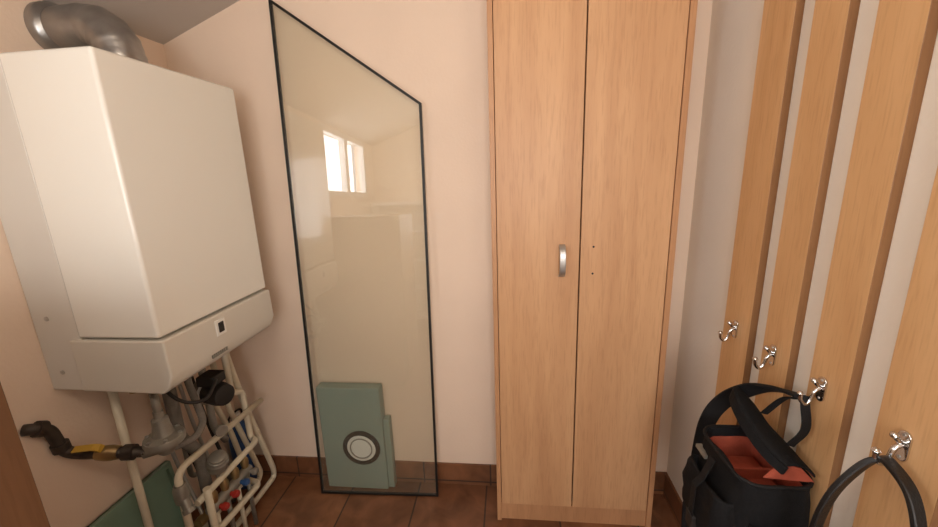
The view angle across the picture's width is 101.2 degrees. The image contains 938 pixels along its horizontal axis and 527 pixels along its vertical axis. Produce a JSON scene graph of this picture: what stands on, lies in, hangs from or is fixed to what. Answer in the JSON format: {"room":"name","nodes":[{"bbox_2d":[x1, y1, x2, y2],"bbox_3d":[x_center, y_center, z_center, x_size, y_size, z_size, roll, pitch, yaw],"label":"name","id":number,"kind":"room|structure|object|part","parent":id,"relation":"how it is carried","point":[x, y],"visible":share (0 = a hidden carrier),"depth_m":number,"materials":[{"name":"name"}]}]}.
{"room":"utility room","nodes":[
{"label":"utility room","id":0,"kind":"room"},
{"bbox_2d":[0,0,234,526],"bbox_3d":[-1.416,0.461,0.330,0.120,2.050,3.050,-1,13,6],"label":"wall","id":1,"kind":"structure","parent":0,"point":[72,492],"depth_m":1.19,"materials":[{"name":"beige paint"}]},
{"bbox_2d":[20,377,206,461],"bbox_3d":[-1.078,0.504,1.204,0.218,0.262,0.420,11,18,43],"label":"gas pipe","id":2,"kind":"object","parent":1,"relation":"attached to","point":[165,438],"visible":0.93,"depth_m":1.20,"materials":[{"name":"metal"}]},
{"bbox_3d":[-1.160,0.568,1.172,0.074,0.027,0.027,-5,14,-14],"label":"valve lever","id":3,"kind":"part","parent":2,"relation":"part of","materials":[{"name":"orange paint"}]},
{"bbox_2d":[175,377,206,449],"bbox_3d":[-0.972,0.473,1.324,0.068,0.260,0.197,-6,14,-15],"label":"pipe","id":4,"kind":"object","parent":2,"relation":"attached to","point":[180,432],"depth_m":1.35,"materials":[{"name":"silver metal"}]},
{"bbox_2d":[0,46,272,393],"bbox_3d":[-1.051,-0.102,1.288,0.418,0.975,0.504,-1,13,6],"label":"boiler","id":5,"kind":"object","parent":1,"relation":"attached to","point":[127,216],"visible":1,"depth_m":1.08,"materials":[{"name":"white metal"}]},
{"bbox_2d":[23,1,147,62],"bbox_3d":[-1.138,-0.687,1.180,0.281,0.217,0.152,-1,13,6],"label":"duct","id":6,"kind":"object","parent":5,"relation":"attached to","point":[51,25],"visible":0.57,"depth_m":1.13,"materials":[{"name":"metal"}]},
{"bbox_3d":[-0.986,0.246,1.365,0.303,0.168,0.504,-1,13,6],"label":"control panel","id":7,"kind":"part","parent":5,"relation":"part of","materials":[{"name":"white"}]},
{"bbox_2d":[191,485,221,526],"bbox_3d":[-1.318,1.402,0.540,0.010,0.115,3.039,-1,13,6],"label":"baseboard","id":8,"kind":"structure","parent":1,"relation":"attached to","point":[195,513],"depth_m":1.70,"materials":[{"name":"wood"}]},
{"bbox_2d":[44,0,238,44],"bbox_3d":[-0.369,-0.967,-0.127,2.327,0.955,3.270,-1,13,6],"label":"ceiling","id":9,"kind":"structure","parent":0,"point":[160,21],"depth_m":1.42,"materials":[{"name":"paint"}]},
{"bbox_2d":[164,0,712,471],"bbox_3d":[-0.169,-0.320,1.645,2.307,2.880,0.100,-1,13,6],"label":"wall","id":10,"kind":"structure","parent":0,"point":[353,138],"depth_m":1.63,"materials":[{"name":"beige paint"}]},
{"bbox_2d":[255,454,667,493],"bbox_3d":[-0.126,1.038,1.908,2.107,0.115,0.010,-1,13,6],"label":"baseboard","id":11,"kind":"structure","parent":10,"relation":"attached to","point":[302,466],"depth_m":1.91,"materials":[{"name":"ceramic"}]},
{"bbox_2d":[220,474,678,526],"bbox_3d":[-0.272,1.470,0.456,2.307,0.050,3.250,-1,13,6],"label":"floor","id":12,"kind":"structure","parent":0,"point":[289,501],"depth_m":1.78,"materials":[{"name":"wood"}]},
{"bbox_2d":[0,382,50,526],"bbox_3d":[-0.972,0.797,0.473,0.701,1.300,0.478,-1,13,6],"label":"storage cabinet","id":13,"kind":"object","parent":12,"relation":"on","point":[21,505],"visible":1,"depth_m":0.55,"materials":[{"name":"brown wood"}]},
{"bbox_2d":[87,461,184,526],"bbox_3d":[-1.196,1.038,1.397,0.060,0.420,0.390,-1,13,6],"label":"board","id":14,"kind":"object","parent":12,"relation":"on","point":[158,485],"visible":0.77,"depth_m":1.47,"materials":[{"name":"green"}]},
{"bbox_2d":[107,353,276,526],"bbox_3d":[-1.046,0.738,1.601,0.253,0.901,0.578,-1,13,6],"label":"pipes","id":15,"kind":"object","parent":12,"relation":"on","point":[230,479],"visible":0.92,"depth_m":1.51,"materials":[{"name":"white metal"}]},
{"bbox_3d":[-0.999,0.848,1.360,0.065,0.079,0.040,5,15,27],"label":"strainer leg","id":16,"kind":"part","parent":15,"relation":"part of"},
{"bbox_2d":[166,368,234,442],"bbox_3d":[-0.985,0.550,1.442,0.186,0.470,0.279,-1,13,6],"label":"pump","id":17,"kind":"object","parent":15,"relation":"attached to","point":[211,390],"visible":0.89,"depth_m":1.47,"materials":[{"name":"black plastic"}]},
{"bbox_3d":[-0.983,0.504,1.500,0.105,0.089,0.090,3,14,22],"label":"motor","id":18,"kind":"part","parent":17,"relation":"part of","materials":[{"name":"black rubber"}]},
{"bbox_3d":[-0.973,0.748,1.489,0.059,0.027,0.060,-1,13,6],"label":"water meter lid","id":19,"kind":"part","parent":15,"relation":"part of","materials":[{"name":"grey plastic"}]},
{"bbox_2d":[227,408,256,488],"bbox_3d":[-1.132,0.918,1.914,0.089,0.413,0.089,10,18,42],"label":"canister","id":20,"kind":"object","parent":12,"relation":"on","point":[233,453],"visible":0.23,"depth_m":1.88,"materials":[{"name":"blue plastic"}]},
{"bbox_3d":[-1.138,0.758,1.877,0.010,0.084,0.103,-1,13,6],"label":"handle","id":21,"kind":"part","parent":20,"relation":"part of","materials":[{"name":"black plastic"}]},
{"bbox_2d":[268,0,438,496],"bbox_3d":[-0.459,0.054,1.643,0.592,2.167,0.090,-1,13,6],"label":"glass panel","id":22,"kind":"object","parent":12,"relation":"on","point":[271,3],"visible":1,"depth_m":1.63,"materials":[{"name":"black"}]},
{"bbox_3d":[-0.459,0.054,1.643,0.592,2.167,0.084,-1,13,6],"label":"pane","id":23,"kind":"part","parent":22,"relation":"part of","materials":[{"name":"clear glass"}]},
{"bbox_2d":[316,382,396,488],"bbox_3d":[-0.540,0.839,1.863,0.333,0.549,0.064,-1,13,6],"label":"vent box","id":24,"kind":"object","parent":12,"relation":"on","point":[357,435],"visible":1,"depth_m":1.83,"materials":[{"name":"teal paint"}]},
{"bbox_2d":[487,0,697,526],"bbox_3d":[0.419,0.035,1.493,0.649,2.220,0.220,-1,13,6],"label":"wardrobe","id":25,"kind":"object","parent":12,"relation":"on","point":[589,99],"visible":1,"depth_m":1.39,"materials":[{"name":"brown wood"}]},
{"bbox_3d":[0.256,0.018,1.437,0.297,2.112,0.018,-1,13,6],"label":"door","id":26,"kind":"part","parent":25,"relation":"part of","materials":[{"name":"brown wood"}]},
{"bbox_3d":[0.338,-0.007,1.397,0.022,0.122,0.037,-1,13,6],"label":"handle","id":27,"kind":"part","parent":25,"relation":"part of","materials":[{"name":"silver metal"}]},
{"bbox_3d":[0.560,0.015,1.406,0.304,2.112,0.018,-1,13,6],"label":"door","id":28,"kind":"part","parent":25,"relation":"part of","materials":[{"name":"brown wood"}]},
{"bbox_2d":[667,0,937,526],"bbox_3d":[0.776,0.051,0.011,0.100,2.842,3.050,-1,13,6],"label":"wall","id":29,"kind":"structure","parent":0,"point":[735,26],"depth_m":1.10,"materials":[{"name":"beige paint"}]},
{"bbox_2d":[663,473,682,526],"bbox_3d":[0.767,1.379,0.324,0.010,0.115,3.039,-1,13,6],"label":"baseboard","id":30,"kind":"structure","parent":29,"relation":"attached to","point":[671,495],"depth_m":1.70,"materials":[{"name":"wood"}]},
{"bbox_2d":[681,383,815,526],"bbox_3d":[0.703,0.637,1.034,0.229,0.729,0.345,-1,13,6],"label":"camera bag","id":31,"kind":"object","parent":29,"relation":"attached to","point":[745,474],"visible":1,"depth_m":0.95,"materials":[{"name":"black fabric"}]},
{"bbox_3d":[0.742,0.408,0.954,0.108,0.121,0.194,-1,13,6],"label":"lid","id":32,"kind":"part","parent":31,"relation":"part of","materials":[{"name":"black fabric"}]},
{"bbox_3d":[0.767,0.359,0.934,0.040,0.128,0.111,-1,13,6],"label":"carry handle","id":33,"kind":"part","parent":31,"relation":"part of","materials":[{"name":"black fabric"}]},
{"bbox_2d":[715,0,804,424],"bbox_3d":[0.827,-0.139,1.114,0.020,2.696,0.133,-1,13,6],"label":"plank","id":34,"kind":"object","parent":29,"relation":"attached to","point":[781,24],"visible":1,"depth_m":1.08,"materials":[{"name":"brown wood"}]},
{"bbox_2d":[718,320,738,341],"bbox_3d":[0.803,0.210,1.199,0.051,0.072,0.023,-1,13,6],"label":"coat hook","id":35,"kind":"object","parent":34,"relation":"attached to","point":[734,329],"visible":1,"depth_m":1.19,"materials":[{"name":"silver metal"}]},
{"bbox_3d":[0.826,0.203,1.195,0.005,0.059,0.023,-1,13,6],"label":"plate","id":36,"kind":"part","parent":35,"relation":"part of","materials":[{"name":"silver metal"}]},
{"bbox_2d":[754,0,860,439],"bbox_3d":[0.809,-0.098,0.940,0.020,2.696,0.102,-1,13,6],"label":"plank","id":37,"kind":"object","parent":29,"relation":"attached to","point":[834,22],"visible":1,"depth_m":0.91,"materials":[{"name":"brown wood"}]},
{"bbox_2d":[752,344,776,369],"bbox_3d":[0.786,0.251,1.029,0.051,0.072,0.023,-1,13,6],"label":"coat hook","id":38,"kind":"object","parent":37,"relation":"attached to","point":[771,357],"visible":1,"depth_m":1.02,"materials":[{"name":"silver metal"}]},
{"bbox_3d":[0.808,0.244,1.025,0.005,0.059,0.023,-1,13,6],"label":"plate","id":39,"kind":"part","parent":38,"relation":"part of","materials":[{"name":"silver metal"}]},
{"bbox_2d":[796,0,937,526],"bbox_3d":[0.792,-0.058,0.775,0.020,2.696,0.102,-1,13,6],"label":"plank","id":40,"kind":"object","parent":29,"relation":"attached to","point":[905,31],"visible":1,"depth_m":0.76,"materials":[{"name":"brown wood"}]},
{"bbox_2d":[797,376,827,405],"bbox_3d":[0.770,0.289,0.870,0.051,0.072,0.023,-1,13,6],"label":"coat hook","id":41,"kind":"object","parent":40,"relation":"attached to","point":[821,384],"visible":1,"depth_m":0.86,"materials":[{"name":"silver metal"}]},
{"bbox_3d":[0.792,0.282,0.866,0.005,0.059,0.023,-1,13,6],"label":"plate","id":42,"kind":"part","parent":41,"relation":"part of","materials":[{"name":"silver metal"}]},
{"bbox_2d":[852,166,937,526],"bbox_3d":[0.775,-0.017,0.601,0.020,2.696,0.122,-1,13,6],"label":"plank","id":43,"kind":"object","parent":29,"relation":"attached to","point":[909,403],"visible":1,"depth_m":0.67,"materials":[{"name":"brown wood"}]},
{"bbox_2d":[871,430,912,465],"bbox_3d":[0.752,0.332,0.690,0.051,0.072,0.023,-1,13,6],"label":"coat hook","id":44,"kind":"object","parent":43,"relation":"attached to","point":[901,449],"visible":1,"depth_m":0.68,"materials":[{"name":"silver metal"}]},
{"bbox_2d":[809,455,926,526],"bbox_3d":[0.710,0.635,0.684,0.140,0.561,0.272,-1,13,6],"label":"handbag","id":45,"kind":"object","parent":44,"relation":"hanging from","point":[915,506],"visible":1,"depth_m":0.69,"materials":[{"name":"black leather"}]},
{"bbox_3d":[0.774,0.325,0.687,0.005,0.059,0.023,-1,13,6],"label":"plate","id":46,"kind":"part","parent":44,"relation":"part of","materials":[{"name":"silver metal"}]}
]}

